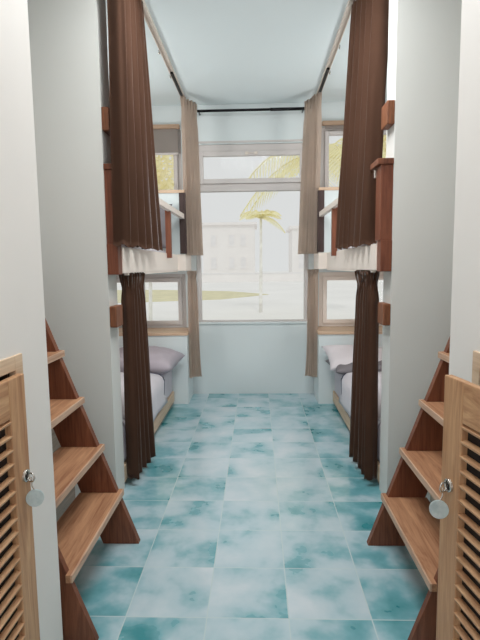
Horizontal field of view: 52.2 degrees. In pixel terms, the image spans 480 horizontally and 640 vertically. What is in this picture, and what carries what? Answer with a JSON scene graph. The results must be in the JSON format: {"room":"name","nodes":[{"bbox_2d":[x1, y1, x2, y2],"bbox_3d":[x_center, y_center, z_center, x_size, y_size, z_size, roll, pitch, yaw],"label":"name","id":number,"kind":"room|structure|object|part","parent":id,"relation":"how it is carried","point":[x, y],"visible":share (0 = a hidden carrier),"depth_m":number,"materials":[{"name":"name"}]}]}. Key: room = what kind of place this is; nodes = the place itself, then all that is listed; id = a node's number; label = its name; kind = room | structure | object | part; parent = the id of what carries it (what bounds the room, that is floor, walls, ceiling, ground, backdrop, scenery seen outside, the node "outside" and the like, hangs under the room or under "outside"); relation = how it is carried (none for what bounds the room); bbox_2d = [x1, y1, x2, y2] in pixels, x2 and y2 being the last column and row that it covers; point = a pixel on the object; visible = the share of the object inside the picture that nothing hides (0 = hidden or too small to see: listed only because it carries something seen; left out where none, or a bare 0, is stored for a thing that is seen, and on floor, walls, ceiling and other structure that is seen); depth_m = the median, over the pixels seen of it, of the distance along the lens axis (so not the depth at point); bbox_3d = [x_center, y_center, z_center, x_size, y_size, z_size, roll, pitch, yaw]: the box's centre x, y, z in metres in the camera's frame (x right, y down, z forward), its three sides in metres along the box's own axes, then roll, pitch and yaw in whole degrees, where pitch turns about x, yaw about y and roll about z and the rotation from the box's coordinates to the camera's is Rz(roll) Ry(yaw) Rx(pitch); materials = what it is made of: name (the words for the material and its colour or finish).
{"room":"dormitory","nodes":[
{"label":"dormitory","id":0,"kind":"room"},
{"bbox_2d":[0,0,62,639],"bbox_3d":[-0.675,-0.101,-0.109,0.050,2.780,3.160,0,6,2],"label":"wall","id":1,"kind":"structure","parent":0,"point":[22,310],"depth_m":1.38,"materials":[{"name":"white paint"}]},
{"bbox_2d":[0,353,39,639],"bbox_3d":[-0.839,0.634,1.082,0.566,1.022,0.632,0,6,2],"label":"louvered door","id":2,"kind":"structure","parent":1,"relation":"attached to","point":[19,615],"depth_m":1.26,"materials":[{"name":"brown wood"}]},
{"bbox_3d":[-0.594,0.222,1.040,0.018,0.100,0.382,0,6,2],"label":"rail","id":3,"kind":"part","parent":2,"relation":"part of","materials":[{"name":"brown wood"}]},
{"bbox_3d":[-0.598,0.646,1.087,0.002,0.773,0.390,0,6,2],"label":"backing panel","id":4,"kind":"part","parent":2,"relation":"part of","materials":[{"name":"brown wood"}]},
{"bbox_3d":[-0.605,0.633,1.073,0.018,1.022,0.632,0,6,2],"label":"frame","id":5,"kind":"part","parent":2,"relation":"part of","materials":[{"name":"brown wood"}]},
{"bbox_3d":[-0.569,0.414,1.305,0.009,0.034,0.034,0,6,2],"label":"lock plate","id":6,"kind":"part","parent":2,"relation":"part of","materials":[{"name":"metal"}]},
{"bbox_2d":[26,477,43,506],"bbox_3d":[-0.548,0.461,1.314,0.046,0.076,0.026,0,6,2],"label":"tag","id":7,"kind":"object","parent":2,"relation":"hanging from","point":[35,497],"visible":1,"depth_m":1.31,"materials":[{"name":"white plastic"}]},
{"bbox_2d":[27,0,124,497],"bbox_3d":[-1.151,-0.396,2.623,0.930,2.780,0.160,0,6,2],"label":"wall","id":8,"kind":"structure","parent":0,"point":[68,38],"depth_m":2.51,"materials":[{"name":"white paint"}]},
{"bbox_2d":[51,428,74,521],"bbox_3d":[-1.273,0.806,2.142,0.700,0.500,1.070,0,6,2],"label":"trim","id":9,"kind":"structure","parent":8,"relation":"attached to","point":[62,507],"depth_m":2.48,"materials":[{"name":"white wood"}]},
{"bbox_2d":[101,107,109,135],"bbox_3d":[-0.675,-1.019,2.521,0.038,0.114,0.123,0,6,2],"label":"wooden block","id":10,"kind":"object","parent":8,"relation":"attached to","point":[105,111],"visible":0.69,"depth_m":2.46,"materials":[{"name":"brown wood"}]},
{"bbox_2d":[110,305,122,327],"bbox_3d":[-0.663,-0.022,2.631,0.038,0.113,0.123,0,6,2],"label":"wooden block","id":11,"kind":"object","parent":8,"relation":"attached to","point":[116,311],"visible":1,"depth_m":2.58,"materials":[{"name":"brown wood"}]},
{"bbox_2d":[106,0,387,105],"bbox_3d":[-0.008,-1.728,1.440,3.600,0.100,6.640,0,6,2],"label":"ceiling","id":12,"kind":"structure","parent":0,"point":[219,52],"depth_m":3.46,"materials":[{"name":"paint"}]},
{"bbox_2d":[142,0,183,95],"bbox_3d":[-0.545,-1.882,3.480,0.052,0.028,1.910,0,6,2],"label":"track","id":13,"kind":"object","parent":12,"relation":"attached to","point":[147,16],"visible":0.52,"depth_m":3.35,"materials":[{"name":"beige metal"}]},
{"bbox_2d":[107,0,162,250],"bbox_3d":[-0.589,-1.109,2.833,0.109,1.386,0.826,0,6,2],"label":"curtain","id":14,"kind":"object","parent":13,"relation":"hanging from","point":[135,196],"visible":1,"depth_m":2.56,"materials":[{"name":"brown fabric"}]},
{"bbox_2d":[180,95,202,254],"bbox_3d":[-0.434,-1.274,4.413,0.093,1.373,0.265,3,7,29],"label":"curtain","id":15,"kind":"object","parent":13,"relation":"hanging from","point":[190,167],"visible":0.98,"depth_m":4.43,"materials":[{"name":"beige fabric"}]},
{"bbox_2d":[316,0,355,93],"bbox_3d":[0.670,-1.892,3.437,0.052,0.028,1.910,0,6,2],"label":"track","id":16,"kind":"object","parent":12,"relation":"attached to","point":[347,13],"visible":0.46,"depth_m":3.34,"materials":[{"name":"beige metal"}]},
{"bbox_2d":[298,92,321,253],"bbox_3d":[0.649,-1.284,4.383,0.114,1.373,0.251,-7,9,-44],"label":"curtain","id":17,"kind":"object","parent":16,"relation":"hanging from","point":[312,126],"visible":0.98,"depth_m":4.39,"materials":[{"name":"beige fabric"}]},
{"bbox_2d":[335,0,388,249],"bbox_3d":[0.664,-1.135,2.955,0.152,1.391,0.750,-2,6,-9],"label":"curtain","id":18,"kind":"object","parent":16,"relation":"hanging from","point":[362,143],"visible":0.99,"depth_m":2.71,"materials":[{"name":"brown fabric"}]},
{"bbox_2d":[74,393,428,639],"bbox_3d":[0.027,1.124,1.754,3.600,0.080,6.640,0,6,2],"label":"floor","id":19,"kind":"structure","parent":0,"point":[253,517],"depth_m":2.25,"materials":[{"name":"teal tile"}]},
{"bbox_2d":[45,318,139,639],"bbox_3d":[-0.830,0.372,1.918,0.691,1.400,0.644,0,6,2],"label":"step ladder","id":20,"kind":"object","parent":19,"relation":"on","point":[100,509],"visible":0.55,"depth_m":2.11,"materials":[{"name":"brown wood"}]},
{"bbox_2d":[124,391,173,480],"bbox_3d":[-1.092,0.819,3.710,0.910,0.125,1.715,0,6,2],"label":"frame","id":21,"kind":"object","parent":19,"relation":"on","point":[160,416],"visible":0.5,"depth_m":3.93,"materials":[{"name":"brown wood"}]},
{"bbox_2d":[122,370,171,461],"bbox_3d":[-1.087,0.639,3.692,0.892,0.268,1.702,0,6,2],"label":"mattress","id":22,"kind":"object","parent":21,"relation":"on","point":[167,376],"visible":0.06,"depth_m":4.18,"materials":[{"name":"white fabric"}]},
{"bbox_2d":[120,372,167,424],"bbox_3d":[-0.994,0.619,3.472,0.748,0.264,1.196,0,6,2],"label":"duvet","id":23,"kind":"object","parent":22,"relation":"on","point":[159,399],"visible":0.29,"depth_m":3.73,"materials":[{"name":"white fabric"}]},
{"bbox_2d":[119,346,184,373],"bbox_3d":[-0.842,0.351,4.256,0.641,0.226,0.418,0,6,9],"label":"pillow","id":24,"kind":"object","parent":22,"relation":"on","point":[162,360],"visible":0.49,"depth_m":4.10,"materials":[{"name":"grey fabric"}]},
{"bbox_2d":[119,327,193,403],"bbox_3d":[-1.001,0.433,4.711,1.068,0.672,0.385,0,6,2],"label":"wall pier","id":25,"kind":"object","parent":19,"relation":"on","point":[177,339],"visible":0.2,"depth_m":4.52,"materials":[{"name":"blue paint"}]},
{"bbox_2d":[314,326,382,403],"bbox_3d":[1.250,0.414,4.631,1.068,0.672,0.385,0,6,2],"label":"wall pier","id":26,"kind":"object","parent":19,"relation":"on","point":[324,383],"visible":0.2,"depth_m":4.48,"materials":[{"name":"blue paint"}]},
{"bbox_2d":[333,391,379,481],"bbox_3d":[1.276,0.800,3.626,0.910,0.125,1.715,0,6,2],"label":"frame","id":27,"kind":"object","parent":19,"relation":"on","point":[344,414],"visible":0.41,"depth_m":3.89,"materials":[{"name":"beige wood"}]},
{"bbox_2d":[334,371,380,461],"bbox_3d":[1.267,0.620,3.609,0.890,0.269,1.700,0,6,2],"label":"mattress","id":28,"kind":"object","parent":27,"relation":"on","point":[338,377],"visible":0.05,"depth_m":4.10,"materials":[{"name":"white fabric"}]},
{"bbox_2d":[321,345,381,370],"bbox_3d":[1.028,0.332,4.209,0.607,0.216,0.353,-1,6,-4],"label":"pillow","id":29,"kind":"object","parent":28,"relation":"on","point":[336,354],"visible":0.34,"depth_m":4.15,"materials":[{"name":"white fabric"}]},
{"bbox_2d":[326,359,381,373],"bbox_3d":[1.056,0.382,4.153,0.600,0.129,0.400,-1,6,-4],"label":"pillow","id":30,"kind":"object","parent":28,"relation":"on","point":[341,368],"visible":0.16,"depth_m":3.98,"materials":[{"name":"grey fabric"}]},
{"bbox_2d":[338,371,381,424],"bbox_3d":[1.157,0.600,3.396,0.748,0.265,1.196,0,6,2],"label":"duvet","id":31,"kind":"object","parent":28,"relation":"on","point":[346,380],"visible":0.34,"depth_m":3.69,"materials":[{"name":"white fabric"}]},
{"bbox_2d":[367,337,449,639],"bbox_3d":[0.900,0.358,1.857,0.673,1.400,0.644,0,6,2],"label":"step ladder","id":32,"kind":"object","parent":19,"relation":"on","point":[404,517],"visible":0.59,"depth_m":2.09,"materials":[{"name":"brown wood"}]},
{"bbox_2d":[436,351,479,639],"bbox_3d":[0.805,0.621,1.023,0.625,1.022,0.632,0,6,2],"label":"louvered door","id":33,"kind":"structure","parent":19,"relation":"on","point":[458,595],"depth_m":1.19,"materials":[{"name":"brown wood"}]},
{"bbox_2d":[429,487,448,518],"bbox_3d":[0.497,0.458,1.226,0.046,0.076,0.026,0,6,2],"label":"tag","id":34,"kind":"object","parent":33,"relation":"hanging from","point":[438,509],"visible":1,"depth_m":1.22,"materials":[{"name":"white plastic"}]},
{"bbox_3d":[0.518,0.411,1.217,0.009,0.034,0.034,-1,6,-7],"label":"lock plate","id":35,"kind":"part","parent":33,"relation":"part of","materials":[{"name":"metal"}]},
{"bbox_3d":[0.560,0.633,1.027,0.020,0.943,0.518,-1,6,-7],"label":"door","id":36,"kind":"part","parent":33,"relation":"part of","materials":[{"name":"brown wood"}]},
{"bbox_3d":[0.568,0.638,1.028,0.002,0.773,0.362,-1,6,-7],"label":"backing panel","id":37,"kind":"part","parent":33,"relation":"part of","materials":[{"name":"brown wood"}]},
{"bbox_3d":[0.554,0.214,0.980,0.017,0.100,0.354,-1,6,-7],"label":"rail","id":38,"kind":"part","parent":33,"relation":"part of","materials":[{"name":"brown wood"}]},
{"bbox_3d":[0.616,0.623,1.030,0.018,1.022,0.632,0,6,2],"label":"frame","id":39,"kind":"part","parent":33,"relation":"part of","materials":[{"name":"brown wood"}]},
{"bbox_2d":[152,101,386,393],"bbox_3d":[0.120,-0.653,4.816,3.600,2.780,0.140,0,6,2],"label":"wall","id":40,"kind":"structure","parent":0,"point":[235,358],"depth_m":4.83,"materials":[{"name":"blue paint"}]},
{"bbox_2d":[117,274,186,327],"bbox_3d":[-0.977,-0.184,4.881,0.895,0.540,0.090,0,6,2],"label":"window","id":41,"kind":"structure","parent":40,"relation":"in","point":[180,278],"depth_m":4.83,"materials":[{"name":"paint"}]},
{"bbox_3d":[-0.774,-0.183,4.851,0.408,0.460,0.045,0,6,2],"label":"sash","id":42,"kind":"part","parent":41,"relation":"part of","materials":[{"name":"paint"}]},
{"bbox_2d":[153,124,179,154],"bbox_3d":[-1.011,-1.699,4.643,0.888,0.275,0.049,0,6,2],"label":"roller blind","id":43,"kind":"object","parent":40,"relation":"attached to","point":[165,135],"visible":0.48,"depth_m":4.63,"materials":[{"name":"grey fabric"}]},
{"bbox_2d":[158,190,190,270],"bbox_3d":[-1.013,-0.813,4.572,1.075,0.712,0.388,0,6,2],"label":"wall pier","id":44,"kind":"object","parent":40,"relation":"attached to","point":[177,198],"visible":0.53,"depth_m":4.37,"materials":[{"name":"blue paint"}]},
{"bbox_2d":[187,271,201,377],"bbox_3d":[-0.428,0.041,4.591,0.142,1.003,0.050,-6,8,-38],"label":"curtain","id":45,"kind":"object","parent":44,"relation":"hanging from","point":[193,317],"visible":1,"depth_m":4.58,"materials":[{"name":"beige fabric"}]},
{"bbox_2d":[173,130,181,189],"bbox_3d":[-0.998,-1.491,4.737,0.885,0.630,0.090,0,6,2],"label":"window","id":46,"kind":"structure","parent":40,"relation":"in","point":[177,159],"depth_m":4.69,"materials":[{"name":"paint"}]},
{"bbox_3d":[-0.797,-1.490,4.707,0.402,0.550,0.045,0,6,2],"label":"sash","id":47,"kind":"part","parent":46,"relation":"part of","materials":[{"name":"paint"}]},
{"bbox_3d":[-0.997,-1.492,4.747,0.885,0.630,0.070,0,6,2],"label":"frame","id":48,"kind":"part","parent":46,"relation":"part of","materials":[{"name":"paint"}]},
{"bbox_2d":[197,107,303,114],"bbox_3d":[0.100,-1.932,4.540,1.060,0.028,0.120,0,6,2],"label":"curtain rod","id":49,"kind":"object","parent":40,"relation":"attached to","point":[279,108],"visible":0.79,"depth_m":4.49,"materials":[{"name":"black metal"}]},
{"bbox_3d":[-0.076,-1.926,4.501,0.710,0.023,0.023,0,6,2],"label":"rod","id":50,"kind":"part","parent":49,"relation":"part of","materials":[{"name":"black metal"}]},
{"bbox_2d":[199,139,302,142],"bbox_3d":[0.105,-1.686,4.626,1.090,0.015,0.012,0,6,2],"label":"trim","id":51,"kind":"structure","parent":40,"relation":"attached to","point":[295,139],"depth_m":4.62,"materials":[{"name":"paint"}]},
{"bbox_2d":[196,143,307,323],"bbox_3d":[0.117,-0.821,4.762,1.120,1.715,0.110,0,6,2],"label":"window","id":52,"kind":"structure","parent":40,"relation":"in","point":[283,149],"depth_m":4.68,"materials":[{"name":"paint"}]},
{"bbox_3d":[0.109,-1.458,4.680,1.010,0.300,0.045,0,6,2],"label":"sash","id":53,"kind":"part","parent":52,"relation":"part of","materials":[{"name":"paint"}]},
{"bbox_3d":[0.126,0.027,4.821,1.120,0.017,0.040,0,6,2],"label":"sill","id":54,"kind":"part","parent":52,"relation":"part of","materials":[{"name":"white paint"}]},
{"bbox_2d":[314,187,338,268],"bbox_3d":[1.231,-0.831,4.492,1.075,0.712,0.388,0,6,2],"label":"wall pier","id":55,"kind":"object","parent":40,"relation":"attached to","point":[326,195],"visible":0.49,"depth_m":4.33,"materials":[{"name":"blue paint"}]},
{"bbox_2d":[305,269,318,376],"bbox_3d":[0.663,0.032,4.554,0.140,1.003,0.051,6,9,44],"label":"curtain","id":56,"kind":"object","parent":55,"relation":"hanging from","point":[312,290],"visible":0.99,"depth_m":4.54,"materials":[{"name":"beige fabric"}]},
{"bbox_2d":[322,120,343,128],"bbox_3d":[1.213,-1.820,4.553,0.898,0.070,0.049,0,6,2],"label":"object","id":57,"kind":"object","parent":40,"relation":"attached to","point":[336,124],"visible":0.34,"depth_m":4.54,"materials":[{"name":"beige wood"}]},
{"bbox_2d":[319,272,383,325],"bbox_3d":[1.222,-0.202,4.803,0.905,0.540,0.090,0,6,2],"label":"window","id":58,"kind":"structure","parent":40,"relation":"in","point":[323,276],"depth_m":4.78,"materials":[{"name":"white wood"}]},
{"bbox_3d":[1.015,-0.198,4.788,0.412,0.460,0.045,0,6,2],"label":"sash","id":59,"kind":"part","parent":58,"relation":"part of","materials":[{"name":"white"}]},
{"bbox_2d":[321,127,385,186],"bbox_3d":[1.211,-1.509,4.659,0.895,0.630,0.090,0,6,2],"label":"window","id":60,"kind":"structure","parent":40,"relation":"in","point":[325,133],"depth_m":4.63,"materials":[{"name":"paint"}]},
{"bbox_3d":[1.211,-1.510,4.668,0.895,0.630,0.070,0,6,2],"label":"frame","id":61,"kind":"part","parent":60,"relation":"part of","materials":[{"name":"paint"}]},
{"bbox_3d":[1.007,-1.505,4.643,0.408,0.550,0.045,0,6,2],"label":"sash","id":62,"kind":"part","parent":60,"relation":"part of","materials":[{"name":"paint"}]},
{"bbox_2d":[379,0,461,500],"bbox_3d":[1.237,-0.416,2.539,0.930,2.780,0.160,0,6,2],"label":"wall","id":63,"kind":"structure","parent":0,"point":[424,36],"depth_m":2.46,"materials":[{"name":"white paint"}]},
{"bbox_2d":[377,302,390,325],"bbox_3d":[0.758,-0.034,2.581,0.038,0.113,0.123,0,6,2],"label":"wooden block","id":64,"kind":"object","parent":63,"relation":"attached to","point":[383,308],"visible":1,"depth_m":2.52,"materials":[{"name":"brown wood"}]},
{"bbox_2d":[381,100,394,129],"bbox_3d":[0.746,-1.031,2.471,0.038,0.114,0.123,0,6,2],"label":"wooden block","id":65,"kind":"object","parent":63,"relation":"attached to","point":[388,109],"visible":1,"depth_m":2.42,"materials":[{"name":"brown wood"}]},
{"bbox_2d":[449,0,479,382],"bbox_3d":[0.590,-0.111,-0.153,0.050,2.780,3.160,0,6,2],"label":"wall","id":66,"kind":"structure","parent":0,"point":[465,300],"depth_m":1.32,"materials":[{"name":"white paint"}]},
{"bbox_3d":[-1.722,-0.274,1.585,0.140,2.780,6.490,0,6,2],"label":"wall","id":67,"kind":"structure","parent":0,"visible":0},
{"bbox_2d":[103,163,183,274],"bbox_3d":[-1.055,-0.615,3.466,1.065,0.562,1.892,0,6,2],"label":"bunk","id":68,"kind":"object","parent":67,"relation":"attached to","point":[120,260],"visible":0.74,"depth_m":2.84,"materials":[{"name":"brown wood"}]},
{"bbox_3d":[-0.658,-0.585,2.563,0.062,0.373,0.104,0,6,2],"label":"corner post","id":69,"kind":"part","parent":68,"relation":"part of","materials":[{"name":"brown wood"}]},
{"bbox_2d":[121,245,165,252],"bbox_3d":[-1.118,-0.486,3.569,0.893,0.094,1.680,0,6,2],"label":"mattress","id":70,"kind":"object","parent":68,"relation":"on","point":[163,251],"visible":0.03,"depth_m":3.60,"materials":[{"name":"white fabric"}]},
{"bbox_2d":[160,204,171,248],"bbox_3d":[-0.881,-0.810,4.256,0.580,0.399,0.208,0,6,2],"label":"pillow","id":71,"kind":"object","parent":70,"relation":"on","point":[162,211],"visible":0.09,"depth_m":4.20,"materials":[{"name":"grey fabric"}]},
{"bbox_2d":[124,270,177,274],"bbox_3d":[-0.601,-0.346,3.556,0.023,0.012,1.700,0,6,2],"label":"track","id":72,"kind":"object","parent":68,"relation":"attached to","point":[175,270],"visible":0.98,"depth_m":3.51,"materials":[{"name":"white metal"}]},
{"bbox_2d":[119,272,155,479],"bbox_3d":[-0.610,0.311,2.994,0.080,1.201,0.422,0,6,7],"label":"curtain","id":73,"kind":"object","parent":72,"relation":"hanging from","point":[139,426],"visible":0.99,"depth_m":2.86,"materials":[{"name":"brown fabric"}]},
{"bbox_3d":[-0.565,-0.683,3.873,0.042,0.382,0.045,0,6,2],"label":"rail post","id":74,"kind":"part","parent":68,"relation":"part of","materials":[{"name":"brown wood"}]},
{"bbox_3d":[-0.581,-0.845,3.510,0.034,0.082,1.722,0,6,5],"label":"guard rail","id":75,"kind":"part","parent":68,"relation":"part of","materials":[{"name":"white wood"}]},
{"bbox_3d":[1.735,-0.303,1.462,0.140,2.780,6.490,0,6,2],"label":"wall","id":76,"kind":"structure","parent":0,"visible":0},
{"bbox_2d":[319,158,393,271],"bbox_3d":[1.198,-0.633,3.386,1.065,0.562,1.892,0,6,2],"label":"bunk","id":77,"kind":"object","parent":76,"relation":"attached to","point":[378,256],"visible":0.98,"depth_m":2.52,"materials":[{"name":"brown wood"}]},
{"bbox_3d":[0.737,-0.693,3.826,0.042,0.382,0.045,0,6,2],"label":"rail post","id":78,"kind":"part","parent":77,"relation":"part of","materials":[{"name":"brown wood"}]},
{"bbox_3d":[0.725,-0.855,3.463,0.034,0.082,1.722,-1,6,-1],"label":"guard rail","id":79,"kind":"part","parent":77,"relation":"part of","materials":[{"name":"wood"}]},
{"bbox_2d":[327,269,375,272],"bbox_3d":[0.755,-0.358,3.508,0.023,0.012,1.700,0,6,2],"label":"track","id":80,"kind":"object","parent":77,"relation":"attached to","point":[372,271],"visible":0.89,"depth_m":3.41,"materials":[{"name":"white metal"}]},
{"bbox_2d":[349,270,379,480],"bbox_3d":[0.736,0.300,2.949,0.080,1.199,0.427,-1,6,-2],"label":"curtain","id":81,"kind":"object","parent":80,"relation":"hanging from","point":[363,442],"visible":1,"depth_m":2.80,"materials":[{"name":"brown fabric"}]},
{"bbox_3d":[0.739,-0.597,2.514,0.062,0.373,0.104,0,6,2],"label":"corner post","id":82,"kind":"part","parent":77,"relation":"part of","materials":[{"name":"brown wood"}]},
{"label":"outside","id":83,"kind":"structure","parent":0,"visible":0},
{"bbox_2d":[117,271,382,320],"bbox_3d":[2.118,-5.405,62.212,120.000,0.100,115.070,0,6,2],"label":"ground","id":84,"kind":"structure","parent":83,"point":[284,299],"depth_m":19.11,"materials":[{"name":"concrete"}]},
{"bbox_2d":[149,155,173,320],"bbox_3d":[-1.740,-1.550,9.157,1.801,3.960,1.777,0,6,2],"label":"leafy tree","id":85,"kind":"object","parent":84,"relation":"on","point":[168,184],"visible":0.08,"depth_m":8.75,"materials":[{"name":"yellow plant"}]},
{"bbox_2d":[117,290,267,302],"bbox_3d":[-6.859,-1.299,25.412,16.600,0.019,11.700,0,6,2],"label":"lawn","id":86,"kind":"structure","parent":84,"relation":"on","point":[157,295],"depth_m":24.07,"materials":[{"name":"yellow plant"}]},
{"bbox_2d":[202,222,256,272],"bbox_3d":[-1.220,-8.895,63.436,6.900,6.650,8.700,0,6,2],"label":"house","id":87,"kind":"structure","parent":84,"relation":"on","point":[228,247],"depth_m":59.47,"materials":[{"name":"white paint"}]},
{"bbox_3d":[-3.221,-9.604,59.370,0.640,1.340,0.040,0,6,2],"label":"pane","id":88,"kind":"part","parent":87,"relation":"part of","materials":[{"name":"white glass"}]},
{"bbox_3d":[-3.188,-6.920,59.666,0.640,1.340,0.040,0,6,2],"label":"pane","id":89,"kind":"part","parent":87,"relation":"part of","materials":[{"name":"white glass"}]},
{"bbox_3d":[-1.022,-9.622,59.292,0.640,1.340,0.040,0,6,2],"label":"pane","id":90,"kind":"part","parent":87,"relation":"part of","materials":[{"name":"white glass"}]},
{"bbox_3d":[-0.990,-6.939,59.588,0.640,1.340,0.040,0,6,2],"label":"pane","id":91,"kind":"part","parent":87,"relation":"part of","materials":[{"name":"white glass"}]},
{"bbox_3d":[0.377,-9.634,59.242,0.640,1.340,0.040,0,6,2],"label":"pane","id":92,"kind":"part","parent":87,"relation":"part of","materials":[{"name":"white glass"}]},
{"bbox_3d":[0.409,-6.950,59.538,0.640,1.340,0.040,0,6,2],"label":"pane","id":93,"kind":"part","parent":87,"relation":"part of","materials":[{"name":"white glass"}]},
{"bbox_2d":[145,272,355,282],"bbox_3d":[1.484,-3.839,43.970,60.000,0.800,0.400,0,6,2],"label":"wall","id":94,"kind":"structure","parent":84,"relation":"on","point":[277,276],"depth_m":43.83,"materials":[{"name":"white paint"}]},
{"bbox_2d":[240,210,284,311],"bbox_3d":[0.701,-1.770,14.896,1.414,3.079,1.117,0,6,2],"label":"palm tree","id":95,"kind":"object","parent":84,"relation":"on","point":[261,215],"visible":1,"depth_m":14.82,"materials":[{"name":"yellow plant"}]},
{"bbox_2d":[286,226,303,271],"bbox_3d":[8.591,-7.717,56.231,6.200,5.650,6.600,0,6,2],"label":"house","id":96,"kind":"structure","parent":84,"relation":"on","point":[296,261],"depth_m":53.41,"materials":[{"name":"white paint"}]},
{"bbox_2d":[240,138,385,215],"bbox_3d":[1.341,-1.313,8.496,2.773,3.557,2.456,5,8,42],"label":"palm tree","id":97,"kind":"object","parent":84,"relation":"on","point":[335,153],"visible":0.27,"depth_m":8.36,"materials":[{"name":"yellow plant"}]},
{"bbox_2d":[383,135,385,157],"bbox_3d":[3.365,-2.492,12.286,1.553,5.022,1.542,3,7,28],"label":"leafy tree","id":98,"kind":"object","parent":84,"relation":"on","point":[384,136],"visible":0.02,"depth_m":11.72,"materials":[{"name":"yellow plant"}]}
]}

